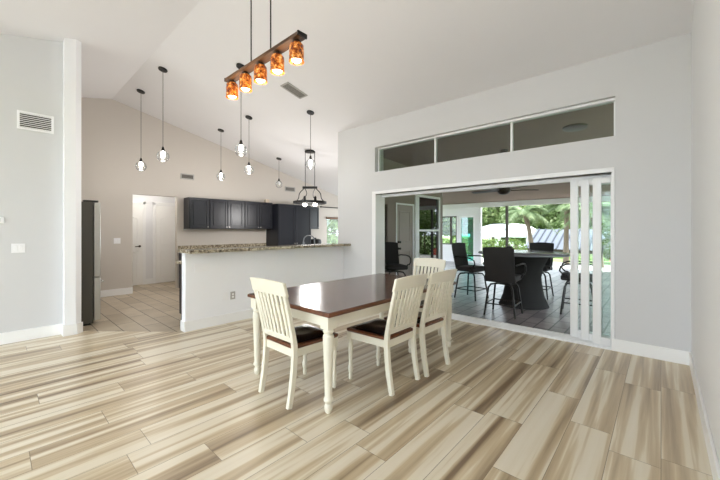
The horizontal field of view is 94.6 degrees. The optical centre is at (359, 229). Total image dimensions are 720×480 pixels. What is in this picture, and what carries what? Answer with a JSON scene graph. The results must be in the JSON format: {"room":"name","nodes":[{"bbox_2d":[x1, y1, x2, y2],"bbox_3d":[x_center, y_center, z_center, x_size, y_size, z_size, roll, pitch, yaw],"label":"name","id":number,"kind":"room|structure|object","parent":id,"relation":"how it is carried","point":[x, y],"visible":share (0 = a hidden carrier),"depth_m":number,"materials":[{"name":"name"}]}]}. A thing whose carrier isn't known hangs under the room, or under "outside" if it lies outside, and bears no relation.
{"room":"dining room","nodes":[
{"label":"dining room","id":0,"kind":"room"},
{"bbox_2d":[0,34,62,332],"bbox_3d":[-5.573,-0.562,2.772,0.120,3.903,4.620,0,0,42],"label":"wall","id":1,"kind":"structure","parent":0,"point":[31,69],"depth_m":4.21,"materials":[{"name":"white paint"}]},
{"bbox_2d":[11,243,24,252],"bbox_3d":[-4.251,0.225,4.131,0.011,0.115,0.120,0,0,42],"label":"light switch","id":2,"kind":"object","parent":1,"relation":"attached to","point":[18,247],"visible":1,"depth_m":4.13,"materials":[{"name":"white plastic"}]},
{"bbox_2d":[17,110,53,133],"bbox_3d":[-4.145,-1.378,4.247,0.014,0.230,0.340,0,0,42],"label":"air vent","id":3,"kind":"object","parent":1,"relation":"in","point":[26,120],"visible":1,"depth_m":4.24,"materials":[{"name":"white plastic"}]},
{"bbox_2d":[0,322,82,344],"bbox_3d":[-5.399,1.320,2.747,0.171,0.140,4.816,0,0,42],"label":"baseboard","id":4,"kind":"structure","parent":1,"relation":"attached to","point":[58,329],"depth_m":4.27,"materials":[{"name":"white paint"}]},
{"bbox_2d":[63,38,80,325],"bbox_3d":[-3.903,-0.583,4.497,0.275,3.946,0.180,0,0,42],"label":"wall","id":5,"kind":"structure","parent":0,"point":[71,47],"depth_m":4.40,"materials":[{"name":"white paint"}]},
{"bbox_2d":[133,194,174,285],"bbox_3d":[-5.233,0.140,8.052,1.190,2.500,2.700,0,0,42],"label":"wall","id":6,"kind":"structure","parent":0,"point":[149,200],"depth_m":8.57,"materials":[{"name":"paint"}]},
{"bbox_2d":[133,201,145,284],"bbox_3d":[-5.759,0.333,8.137,0.094,2.115,0.900,0,0,42],"label":"door","id":7,"kind":"structure","parent":6,"relation":"in","point":[139,211],"depth_m":8.38,"materials":[{"name":"white paint"}]},
{"bbox_2d":[146,278,152,283],"bbox_3d":[-5.906,1.320,8.035,0.016,0.140,1.570,0,0,42],"label":"baseboard","id":8,"kind":"structure","parent":6,"relation":"attached to","point":[150,280],"depth_m":8.55,"materials":[{"name":"white paint"}]},
{"bbox_2d":[153,202,174,283],"bbox_3d":[-5.058,0.333,8.947,0.044,2.115,0.920,0,0,42],"label":"door","id":9,"kind":"structure","parent":6,"relation":"in","point":[163,216],"depth_m":8.78,"materials":[{"name":"white paint"}]},
{"bbox_2d":[81,98,337,289],"bbox_3d":[-3.323,-0.685,9.182,0.120,4.150,8.740,0,0,42],"label":"wall","id":10,"kind":"structure","parent":0,"point":[115,135],"depth_m":7.57,"materials":[{"name":"white paint"}]},
{"bbox_2d":[101,287,132,296],"bbox_3d":[-5.557,1.320,6.618,0.016,0.140,1.740,0,0,42],"label":"baseboard","id":11,"kind":"structure","parent":10,"relation":"attached to","point":[122,291],"depth_m":7.04,"materials":[{"name":"white paint"}]},
{"bbox_2d":[114,238,120,243],"bbox_3d":[-5.162,0.230,7.057,0.011,0.120,0.120,0,0,42],"label":"light switch","id":12,"kind":"object","parent":10,"relation":"attached to","point":[116,240],"visible":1,"depth_m":7.06,"materials":[{"name":"white plastic"}]},
{"bbox_2d":[181,173,193,179],"bbox_3d":[-4.210,-1.300,8.104,0.015,0.140,0.310,0,0,42],"label":"air vent","id":13,"kind":"object","parent":10,"relation":"in","point":[183,175],"visible":1,"depth_m":8.10,"materials":[{"name":"grey plastic"}]},
{"bbox_2d":[184,197,208,228],"bbox_3d":[-3.975,-0.400,8.092,0.377,0.750,0.470,0,0,42],"label":"upper cabinet","id":14,"kind":"object","parent":10,"relation":"attached to","point":[196,210],"visible":1,"depth_m":7.97,"materials":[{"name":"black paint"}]},
{"bbox_2d":[209,199,243,228],"bbox_3d":[-3.505,-0.400,8.611,0.377,0.750,0.926,0,0,42],"label":"upper cabinet","id":15,"kind":"object","parent":10,"relation":"attached to","point":[223,214],"visible":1,"depth_m":8.48,"materials":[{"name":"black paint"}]},
{"bbox_2d":[244,201,271,228],"bbox_3d":[-2.902,-0.400,9.276,0.377,0.750,0.865,0,0,42],"label":"upper cabinet","id":16,"kind":"object","parent":10,"relation":"attached to","point":[257,215],"visible":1,"depth_m":9.13,"materials":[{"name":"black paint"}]},
{"bbox_2d":[285,186,294,191],"bbox_3d":[-2.178,-1.270,10.345,0.015,0.150,0.380,0,0,42],"label":"air vent","id":17,"kind":"object","parent":10,"relation":"in","point":[289,189],"visible":1,"depth_m":10.35,"materials":[{"name":"grey plastic"}]},
{"bbox_2d":[311,207,318,228],"bbox_3d":[-1.623,-0.385,10.686,0.377,0.710,0.548,0,0,42],"label":"upper cabinet","id":18,"kind":"object","parent":10,"relation":"attached to","point":[314,210],"visible":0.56,"depth_m":10.66,"materials":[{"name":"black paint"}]},
{"bbox_2d":[182,157,442,321],"bbox_3d":[-0.029,-0.317,7.241,0.170,3.413,7.190,0,0,42],"label":"wall","id":19,"kind":"structure","parent":0,"point":[202,292],"depth_m":5.27,"materials":[{"name":"white paint"}]},
{"bbox_2d":[180,309,253,331],"bbox_3d":[-1.411,1.320,5.679,0.140,0.140,3.050,0,0,42],"label":"baseboard","id":20,"kind":"structure","parent":19,"relation":"attached to","point":[197,324],"depth_m":4.82,"materials":[{"name":"white paint"}]},
{"bbox_2d":[230,291,234,299],"bbox_3d":[-1.924,0.990,5.025,0.010,0.115,0.075,0,0,42],"label":"wall outlet","id":21,"kind":"object","parent":19,"relation":"attached to","point":[232,294],"visible":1,"depth_m":5.02,"materials":[{"name":"grey plastic"}]},
{"bbox_2d":[178,243,350,253],"bbox_3d":[-1.361,0.293,5.637,0.410,0.043,3.073,0,0,42],"label":"bar","id":22,"kind":"object","parent":19,"relation":"on","point":[253,248],"visible":1,"depth_m":5.16,"materials":[{"name":"beige stone"}]},
{"bbox_2d":[385,204,385,241],"bbox_3d":[0.420,-0.085,7.705,0.050,1.050,0.540,0,0,42],"label":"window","id":23,"kind":"structure","parent":19,"relation":"in","point":[385,204],"depth_m":7.87,"materials":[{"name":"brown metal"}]},
{"bbox_2d":[396,203,413,275],"bbox_3d":[1.126,0.360,8.428,0.145,2.060,0.800,0,0,42],"label":"door","id":24,"kind":"structure","parent":19,"relation":"in","point":[404,212],"depth_m":8.45,"materials":[{"name":"beige paint"}]},
{"bbox_2d":[415,195,418,273],"bbox_3d":[1.510,0.215,8.788,0.029,2.450,0.170,0,0,42],"label":"trim","id":25,"kind":"structure","parent":19,"relation":"attached to","point":[416,196],"depth_m":8.74,"materials":[{"name":"white plastic"}]},
{"bbox_2d":[419,195,439,258],"bbox_3d":[1.909,0.010,9.311,0.100,1.920,1.200,0,0,42],"label":"window","id":26,"kind":"structure","parent":19,"relation":"in","point":[429,206],"depth_m":9.36,"materials":[{"name":"glass"}]},
{"bbox_2d":[0,0,694,195],"bbox_3d":[-1.415,-1.965,4.625,9.070,1.831,12.950,0,0,42],"label":"ceiling","id":27,"kind":"structure","parent":0,"point":[366,61],"depth_m":4.40,"materials":[{"name":"paint"}]},
{"bbox_2d":[135,89,146,170],"bbox_3d":[-4.255,-1.929,6.452,0.188,1.576,0.188,0,0,42],"label":"pendant light","id":28,"kind":"object","parent":27,"relation":"hanging from","point":[140,162],"visible":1,"depth_m":6.45,"materials":[{"name":"glass"}]},
{"bbox_2d":[156,66,168,161],"bbox_3d":[-3.309,-1.930,5.576,0.188,1.579,0.188,0,0,42],"label":"pendant light","id":29,"kind":"object","parent":27,"relation":"hanging from","point":[162,69],"visible":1,"depth_m":5.57,"materials":[{"name":"glass"}]},
{"bbox_2d":[217,129,224,180],"bbox_3d":[-3.226,-1.739,7.703,0.188,1.195,0.188,0,0,42],"label":"pendant light","id":30,"kind":"object","parent":27,"relation":"hanging from","point":[219,130],"visible":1,"depth_m":7.70,"materials":[{"name":"glass"}]},
{"bbox_2d":[235,63,246,156],"bbox_3d":[-1.848,-1.852,5.156,0.188,1.421,0.188,0,0,42],"label":"pendant light","id":31,"kind":"object","parent":27,"relation":"hanging from","point":[238,65],"visible":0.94,"depth_m":5.15,"materials":[{"name":"glass"}]},
{"bbox_2d":[244,115,253,174],"bbox_3d":[-2.283,-1.740,6.828,0.188,1.199,0.188,0,0,42],"label":"pendant light","id":32,"kind":"object","parent":27,"relation":"hanging from","point":[248,166],"visible":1,"depth_m":6.82,"materials":[{"name":"white glass"}]},
{"bbox_2d":[224,0,306,99],"bbox_3d":[-0.880,-2.013,2.937,1.192,1.422,0.120,0,0,42],"label":"linear chandelier","id":33,"kind":"object","parent":27,"relation":"hanging from","point":[292,43],"visible":1,"depth_m":2.88,"materials":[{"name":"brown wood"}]},
{"bbox_2d":[275,157,282,187],"bbox_3d":[-2.192,-1.546,8.983,0.188,0.809,0.188,0,0,42],"label":"pendant light","id":34,"kind":"object","parent":27,"relation":"hanging from","point":[277,158],"visible":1,"depth_m":8.98,"materials":[{"name":"glass"}]},
{"bbox_2d":[280,82,307,98],"bbox_3d":[-1.110,-2.347,5.594,0.210,0.110,0.412,0,0,42],"label":"ceiling vent","id":35,"kind":"object","parent":27,"relation":"in","point":[289,87],"visible":1,"depth_m":5.58,"materials":[{"name":"grey plastic"}]},
{"bbox_2d":[293,150,326,205],"bbox_3d":[-1.223,-1.256,8.119,0.812,1.352,0.812,0,0,0],"label":"chandelier","id":36,"kind":"object","parent":27,"relation":"hanging from","point":[304,202],"visible":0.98,"depth_m":8.10,"materials":[{"name":"black metal"}]},
{"bbox_2d":[306,110,315,168],"bbox_3d":[-0.928,-1.685,6.231,0.188,1.089,0.188,0,0,42],"label":"pendant light","id":37,"kind":"object","parent":27,"relation":"hanging from","point":[310,112],"visible":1,"depth_m":6.23,"materials":[{"name":"glass"}]},
{"bbox_2d":[0,281,712,479],"bbox_3d":[-1.970,1.440,5.026,10.130,0.100,12.800,0,0,42],"label":"floor","id":38,"kind":"structure","parent":0,"point":[86,405],"depth_m":2.57,"materials":[{"name":"beige tile"}]},
{"bbox_2d":[81,200,103,325],"bbox_3d":[-4.415,0.477,4.987,0.910,1.825,0.817,0,0,42],"label":"refrigerator","id":39,"kind":"object","parent":38,"relation":"on","point":[91,282],"visible":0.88,"depth_m":4.84,"materials":[{"name":"black metal"}]},
{"bbox_2d":[179,264,181,319],"bbox_3d":[-2.373,0.955,5.209,0.643,0.870,0.668,0,0,42],"label":"base cabinet","id":40,"kind":"object","parent":38,"relation":"on","point":[180,265],"visible":0.07,"depth_m":5.11,"materials":[{"name":"blue paint"}]},
{"bbox_2d":[266,204,310,245],"bbox_3d":[-2.108,0.325,9.949,0.646,2.130,1.192,0,0,42],"label":"pantry cabinet","id":41,"kind":"object","parent":38,"relation":"on","point":[291,224],"visible":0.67,"depth_m":9.63,"materials":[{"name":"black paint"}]},
{"bbox_2d":[250,277,337,409],"bbox_3d":[-0.566,0.890,2.859,0.486,1.005,0.624,0,0,42],"label":"dining chair","id":42,"kind":"object","parent":38,"relation":"on","point":[294,342],"visible":0.93,"depth_m":2.70,"materials":[{"name":"white wood"}]},
{"bbox_2d":[247,273,456,413],"bbox_3d":[0.030,1.002,3.580,1.165,0.776,2.055,0,0,42],"label":"dining table","id":43,"kind":"object","parent":38,"relation":"on","point":[329,304],"visible":0.76,"depth_m":3.02,"materials":[{"name":"brown wood"}]},
{"bbox_2d":[347,273,427,395],"bbox_3d":[0.255,0.890,3.069,0.624,1.005,0.486,0,0,42],"label":"dining chair","id":44,"kind":"object","parent":38,"relation":"on","point":[386,334],"visible":1,"depth_m":2.93,"materials":[{"name":"beige paint"}]},
{"bbox_2d":[384,269,456,376],"bbox_3d":[0.629,0.890,3.430,0.624,1.005,0.486,0,0,44],"label":"dining chair","id":45,"kind":"object","parent":38,"relation":"on","point":[426,322],"visible":0.63,"depth_m":3.24,"materials":[{"name":"beige paint"}]},
{"bbox_2d":[398,258,445,341],"bbox_3d":[0.775,0.890,4.369,0.486,1.005,0.624,0,0,42],"label":"dining chair","id":46,"kind":"object","parent":38,"relation":"on","point":[427,262],"visible":0.23,"depth_m":4.54,"materials":[{"name":"beige paint"}]},
{"bbox_3d":[-1.359,0.955,10.776,0.646,0.870,1.020,0,0,42],"label":"base cabinet","id":47,"kind":"object","parent":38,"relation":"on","visible":0},
{"bbox_3d":[-1.361,0.500,10.788,0.629,0.040,1.045,0,0,42],"label":"countertop","id":48,"kind":"structure","parent":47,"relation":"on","visible":0},
{"bbox_2d":[311,238,321,243],"bbox_3d":[-1.434,0.362,10.655,0.360,0.235,0.432,0,0,42],"label":"appliance","id":49,"kind":"object","parent":48,"relation":"on","point":[317,241],"visible":0.6,"depth_m":10.50,"materials":[{"name":"black metal"}]},
{"bbox_2d":[443,207,481,262],"bbox_3d":[3.856,0.235,15.604,3.750,2.410,0.140,0,0,42],"label":"wall","id":50,"kind":"structure","parent":0,"point":[477,212],"depth_m":14.69,"materials":[{"name":"white paint"}]},
{"bbox_2d":[443,216,456,244],"bbox_3d":[4.031,0.020,15.432,1.040,1.300,0.080,0,0,42],"label":"window","id":51,"kind":"structure","parent":50,"relation":"in","point":[450,243],"depth_m":15.23,"materials":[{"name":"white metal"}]},
{"bbox_2d":[460,216,474,262],"bbox_3d":[4.779,0.400,14.754,0.700,2.060,0.080,0,0,42],"label":"door","id":52,"kind":"structure","parent":50,"relation":"in","point":[467,223],"depth_m":14.72,"materials":[{"name":"white glass"}]},
{"bbox_2d":[443,195,610,208],"bbox_3d":[7.434,-1.064,12.144,13.700,0.188,0.180,0,0,42],"label":"trim","id":53,"kind":"structure","parent":50,"relation":"attached to","point":[604,198],"depth_m":13.12,"materials":[{"name":"white paint"}]},
{"bbox_2d":[383,103,613,204],"bbox_3d":[4.539,-1.502,8.951,13.700,0.728,9.240,0,0,42],"label":"ceiling","id":54,"kind":"structure","parent":0,"point":[544,131],"depth_m":6.47,"materials":[{"name":"beige paint"}]},
{"bbox_2d":[472,149,536,194],"bbox_3d":[2.900,-1.177,6.810,1.229,0.915,1.286,0,0,42],"label":"ceiling fan","id":55,"kind":"object","parent":54,"relation":"hanging from","point":[503,191],"visible":0.65,"depth_m":6.71,"materials":[{"name":"brown metal"}]},
{"bbox_2d":[562,123,587,131],"bbox_3d":[3.508,-1.664,5.418,0.357,0.050,0.358,0,0,-41],"label":"ceiling disc","id":56,"kind":"object","parent":54,"relation":"attached to","point":[575,127],"visible":1,"depth_m":5.36,"materials":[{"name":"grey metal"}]},
{"bbox_2d":[338,33,690,351],"bbox_3d":[1.608,-0.317,5.197,5.340,3.414,0.260,0,0,42],"label":"wall","id":57,"kind":"structure","parent":0,"point":[649,151],"depth_m":3.77,"materials":[{"name":"white paint"}]},
{"bbox_2d":[372,167,614,349],"bbox_3d":[1.668,0.333,5.141,3.645,2.115,0.282,0,0,42],"label":"trim","id":58,"kind":"structure","parent":57,"relation":"attached to","point":[378,201],"depth_m":4.91,"materials":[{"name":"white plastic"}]},
{"bbox_2d":[378,101,614,171],"bbox_3d":[1.691,-1.315,5.114,3.585,0.460,0.050,0,0,42],"label":"window","id":59,"kind":"structure","parent":57,"relation":"in","point":[512,123],"depth_m":5.48,"materials":[{"name":"white plastic"}]},
{"bbox_2d":[434,97,614,137],"bbox_3d":[2.103,-1.527,4.671,2.374,0.034,0.045,0,0,42],"label":"trim","id":60,"kind":"structure","parent":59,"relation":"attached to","point":[610,99],"depth_m":4.46,"materials":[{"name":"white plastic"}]},
{"bbox_2d":[429,312,610,349],"bbox_3d":[1.690,1.386,5.136,3.545,0.048,0.300,0,0,42],"label":"trim","id":61,"kind":"structure","parent":57,"relation":"attached to","point":[501,325],"depth_m":4.53,"materials":[{"name":"white plastic"}]},
{"bbox_2d":[570,177,610,345],"bbox_3d":[2.831,0.367,4.083,0.440,1.985,0.181,0,0,42],"label":"door","id":62,"kind":"structure","parent":57,"relation":"in","point":[598,338],"depth_m":4.10,"materials":[{"name":"white plastic"}]},
{"bbox_2d":[612,338,688,364],"bbox_3d":[1.530,1.320,5.082,5.020,0.140,0.016,0,0,42],"label":"baseboard","id":63,"kind":"structure","parent":57,"relation":"attached to","point":[639,349],"depth_m":3.60,"materials":[{"name":"white paint"}]},
{"bbox_2d":[432,261,610,334],"bbox_3d":[4.539,1.480,8.951,13.700,0.080,9.240,0,0,42],"label":"floor","id":64,"kind":"structure","parent":0,"point":[550,319],"depth_m":6.33,"materials":[{"name":"grey tile"}]},
{"bbox_2d":[385,242,410,275],"bbox_3d":[0.726,0.860,7.375,0.628,1.166,0.629,0,0,-18],"label":"bar chair","id":65,"kind":"object","parent":64,"relation":"on","point":[392,264],"visible":0.53,"depth_m":7.59,"materials":[{"name":"metal"}]},
{"bbox_2d":[451,243,488,300],"bbox_3d":[2.334,0.860,7.071,0.628,1.166,0.629,0,0,-40],"label":"bar chair","id":66,"kind":"object","parent":64,"relation":"on","point":[460,256],"visible":0.9,"depth_m":7.06,"materials":[{"name":"metal"}]},
{"bbox_2d":[483,247,526,319],"bbox_3d":[2.429,0.860,5.652,0.628,1.166,0.629,0,0,38],"label":"bar chair","id":67,"kind":"object","parent":64,"relation":"on","point":[499,263],"visible":1,"depth_m":5.46,"materials":[{"name":"metal"}]},
{"bbox_2d":[505,206,507,246],"bbox_3d":[5.961,0.235,13.466,0.160,2.410,0.160,0,0,42],"label":"patio post","id":68,"kind":"object","parent":64,"relation":"on","point":[506,207],"visible":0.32,"depth_m":13.44,"materials":[{"name":"brown metal"}]},
{"bbox_2d":[478,250,569,309],"bbox_3d":[3.149,0.935,6.405,1.640,1.010,1.640,0,0,42],"label":"patio table","id":69,"kind":"object","parent":64,"relation":"on","point":[530,285],"visible":0.66,"depth_m":6.08,"materials":[{"name":"grey stone"}]},
{"bbox_2d":[529,242,553,299],"bbox_3d":[3.881,0.860,7.228,0.628,1.166,0.629,0,0,42],"label":"bar chair","id":70,"kind":"object","parent":64,"relation":"on","point":[540,246],"visible":0.43,"depth_m":7.27,"materials":[{"name":"metal"}]},
{"bbox_2d":[559,247,603,314],"bbox_3d":[3.803,0.860,5.711,0.629,1.166,0.628,0,0,34],"label":"bar chair","id":71,"kind":"object","parent":64,"relation":"on","point":[565,275],"visible":0.44,"depth_m":5.66,"materials":[{"name":"metal"}]},
{"bbox_2d":[691,0,719,465],"bbox_3d":[0.578,-0.685,0.191,0.140,4.150,9.060,0,0,42],"label":"wall","id":72,"kind":"structure","parent":0,"point":[705,33],"depth_m":2.22,"materials":[{"name":"paint"}]},
{"bbox_2d":[689,352,719,479],"bbox_3d":[0.428,1.320,0.141,0.016,0.140,8.784,0,0,42],"label":"baseboard","id":73,"kind":"structure","parent":72,"relation":"attached to","point":[713,460],"depth_m":2.18,"materials":[{"name":"white paint"}]},
{"label":"outside","id":74,"kind":"structure","parent":0,"visible":0},
{"bbox_3d":[17.969,3.540,19.817,160.000,0.900,14.500,0,0,42],"label":"canal water","id":75,"kind":"object","parent":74,"visible":0},
{"bbox_2d":[482,223,535,243],"bbox_3d":[10.581,1.335,23.951,3.500,3.610,2.700,0,0,42],"label":"canopy","id":76,"kind":"object","parent":75,"relation":"on","point":[497,229],"visible":0.5,"depth_m":22.88,"materials":[{"name":"white fabric"}]},
{"bbox_2d":[523,228,609,253],"bbox_3d":[12.507,1.520,17.925,6.150,3.240,2.640,0,0,42],"label":"roof","id":77,"kind":"structure","parent":75,"relation":"on","point":[540,235],"depth_m":19.13,"materials":[{"name":"grey metal"}]},
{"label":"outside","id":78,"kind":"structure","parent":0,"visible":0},
{"bbox_2d":[330,236,610,260],"bbox_3d":[51.723,3.190,57.042,200.000,1.600,86.000,0,0,42],"label":"bank","id":79,"kind":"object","parent":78,"point":[448,237],"depth_m":32.39,"materials":[{"name":"green plant"}]},
{"bbox_2d":[443,217,449,231],"bbox_3d":[9.148,-1.561,41.390,4.554,7.917,4.003,0,0,42],"label":"tree","id":80,"kind":"object","parent":79,"relation":"on","point":[446,221],"visible":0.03,"depth_m":40.41,"materials":[{"name":"green plant"}]},
{"bbox_2d":[443,217,455,238],"bbox_3d":[12.452,-1.319,45.512,3.711,7.431,4.272,0,0,-10],"label":"tree","id":81,"kind":"object","parent":79,"relation":"on","point":[446,233],"visible":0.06,"depth_m":44.46,"materials":[{"name":"green plant"}]},
{"bbox_2d":[452,207,487,229],"bbox_3d":[12.750,-0.972,38.381,4.573,6.741,4.589,0,0,42],"label":"tree","id":82,"kind":"object","parent":79,"relation":"on","point":[484,209],"visible":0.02,"depth_m":36.94,"materials":[{"name":"green plant"}]},
{"bbox_2d":[484,207,500,244],"bbox_3d":[16.579,-1.794,41.545,4.466,8.382,4.585,0,0,42],"label":"tree","id":83,"kind":"object","parent":79,"relation":"on","point":[493,214],"visible":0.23,"depth_m":39.95,"materials":[{"name":"green plant"}]},
{"bbox_2d":[498,205,538,249],"bbox_3d":[16.597,-0.664,34.966,4.020,6.123,4.407,0,0,27],"label":"tree","id":84,"kind":"object","parent":79,"relation":"on","point":[523,239],"visible":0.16,"depth_m":34.01,"materials":[{"name":"green plant"}]},
{"bbox_2d":[535,205,555,228],"bbox_3d":[20.768,-1.875,38.077,4.308,8.542,4.319,0,0,42],"label":"tree","id":85,"kind":"object","parent":79,"relation":"on","point":[539,224],"visible":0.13,"depth_m":36.80,"materials":[{"name":"green plant"}]},
{"bbox_2d":[495,227,610,247],"bbox_3d":[27.892,0.640,44.903,17.800,3.500,8.800,0,0,42],"label":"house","id":86,"kind":"structure","parent":79,"relation":"on","point":[498,238],"depth_m":46.55,"materials":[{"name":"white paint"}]},
{"bbox_2d":[549,202,592,228],"bbox_3d":[20.377,-1.110,31.853,4.232,7.018,4.023,0,0,42],"label":"tree","id":87,"kind":"object","parent":79,"relation":"on","point":[555,218],"visible":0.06,"depth_m":31.84,"materials":[{"name":"green plant"}]},
{"bbox_3d":[-2.778,0.955,9.211,0.646,0.870,0.792,0,0,42],"label":"base cabinet","id":88,"kind":"object","parent":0,"visible":0},
{"bbox_2d":[178,243,265,248],"bbox_3d":[-3.322,0.450,8.625,0.629,0.140,2.395,0,0,42],"label":"countertop","id":89,"kind":"structure","parent":88,"relation":"on","point":[250,244],"depth_m":8.70,"materials":[{"name":"brown stone"}]},
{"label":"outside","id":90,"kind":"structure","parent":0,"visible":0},
{"bbox_2d":[482,258,610,271],"bbox_3d":[-14.375,1.575,-15.853,60.000,0.230,77.200,0,0,42],"label":"deck","id":91,"kind":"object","parent":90,"point":[607,268],"depth_m":13.28,"materials":[{"name":"concrete"}]},
{"bbox_2d":[501,205,558,247],"bbox_3d":[7.376,0.161,15.035,1.998,2.636,2.300,0,0,1],"label":"palm tree","id":92,"kind":"object","parent":91,"relation":"on","point":[528,212],"visible":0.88,"depth_m":14.69,"materials":[{"name":"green plant"}]},
{"bbox_2d":[531,203,592,262],"bbox_3d":[9.201,-0.041,14.632,2.434,3.024,2.627,0,0,-20],"label":"palm tree","id":93,"kind":"object","parent":91,"relation":"on","point":[553,207],"visible":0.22,"depth_m":14.53,"materials":[{"name":"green plant"}]},
{"bbox_2d":[557,202,610,267],"bbox_3d":[9.334,0.196,13.331,2.299,2.565,2.468,0,0,5],"label":"palm tree","id":94,"kind":"object","parent":91,"relation":"on","point":[606,206],"visible":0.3,"depth_m":12.95,"materials":[{"name":"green plant"}]},
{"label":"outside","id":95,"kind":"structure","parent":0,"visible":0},
{"bbox_2d":[482,257,610,264],"bbox_3d":[-13.602,2.630,-15.001,120.000,2.320,79.500,0,0,42],"label":"lawn","id":96,"kind":"structure","parent":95,"point":[554,259],"depth_m":15.49,"materials":[{"name":"green plant"}]},
{"bbox_2d":[327,220,337,242],"bbox_3d":[-1.484,-0.269,17.004,2.904,3.739,4.376,0,0,42],"label":"tree","id":97,"kind":"object","parent":96,"relation":"on","point":[331,224],"visible":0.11,"depth_m":15.98,"materials":[{"name":"green plant"}]},
{"bbox_2d":[443,238,526,255],"bbox_3d":[6.212,0.963,19.068,6.379,1.142,1.103,0,0,42],"label":"hedge","id":98,"kind":"object","parent":96,"relation":"on","point":[490,243],"visible":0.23,"depth_m":17.79,"materials":[{"name":"green plant"}]},
{"bbox_2d":[602,215,610,259],"bbox_3d":[11.425,0.330,14.216,2.052,2.358,1.731,0,0,42],"label":"shrub","id":99,"kind":"object","parent":96,"relation":"on","point":[605,241],"visible":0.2,"depth_m":14.46,"materials":[{"name":"green plant"}]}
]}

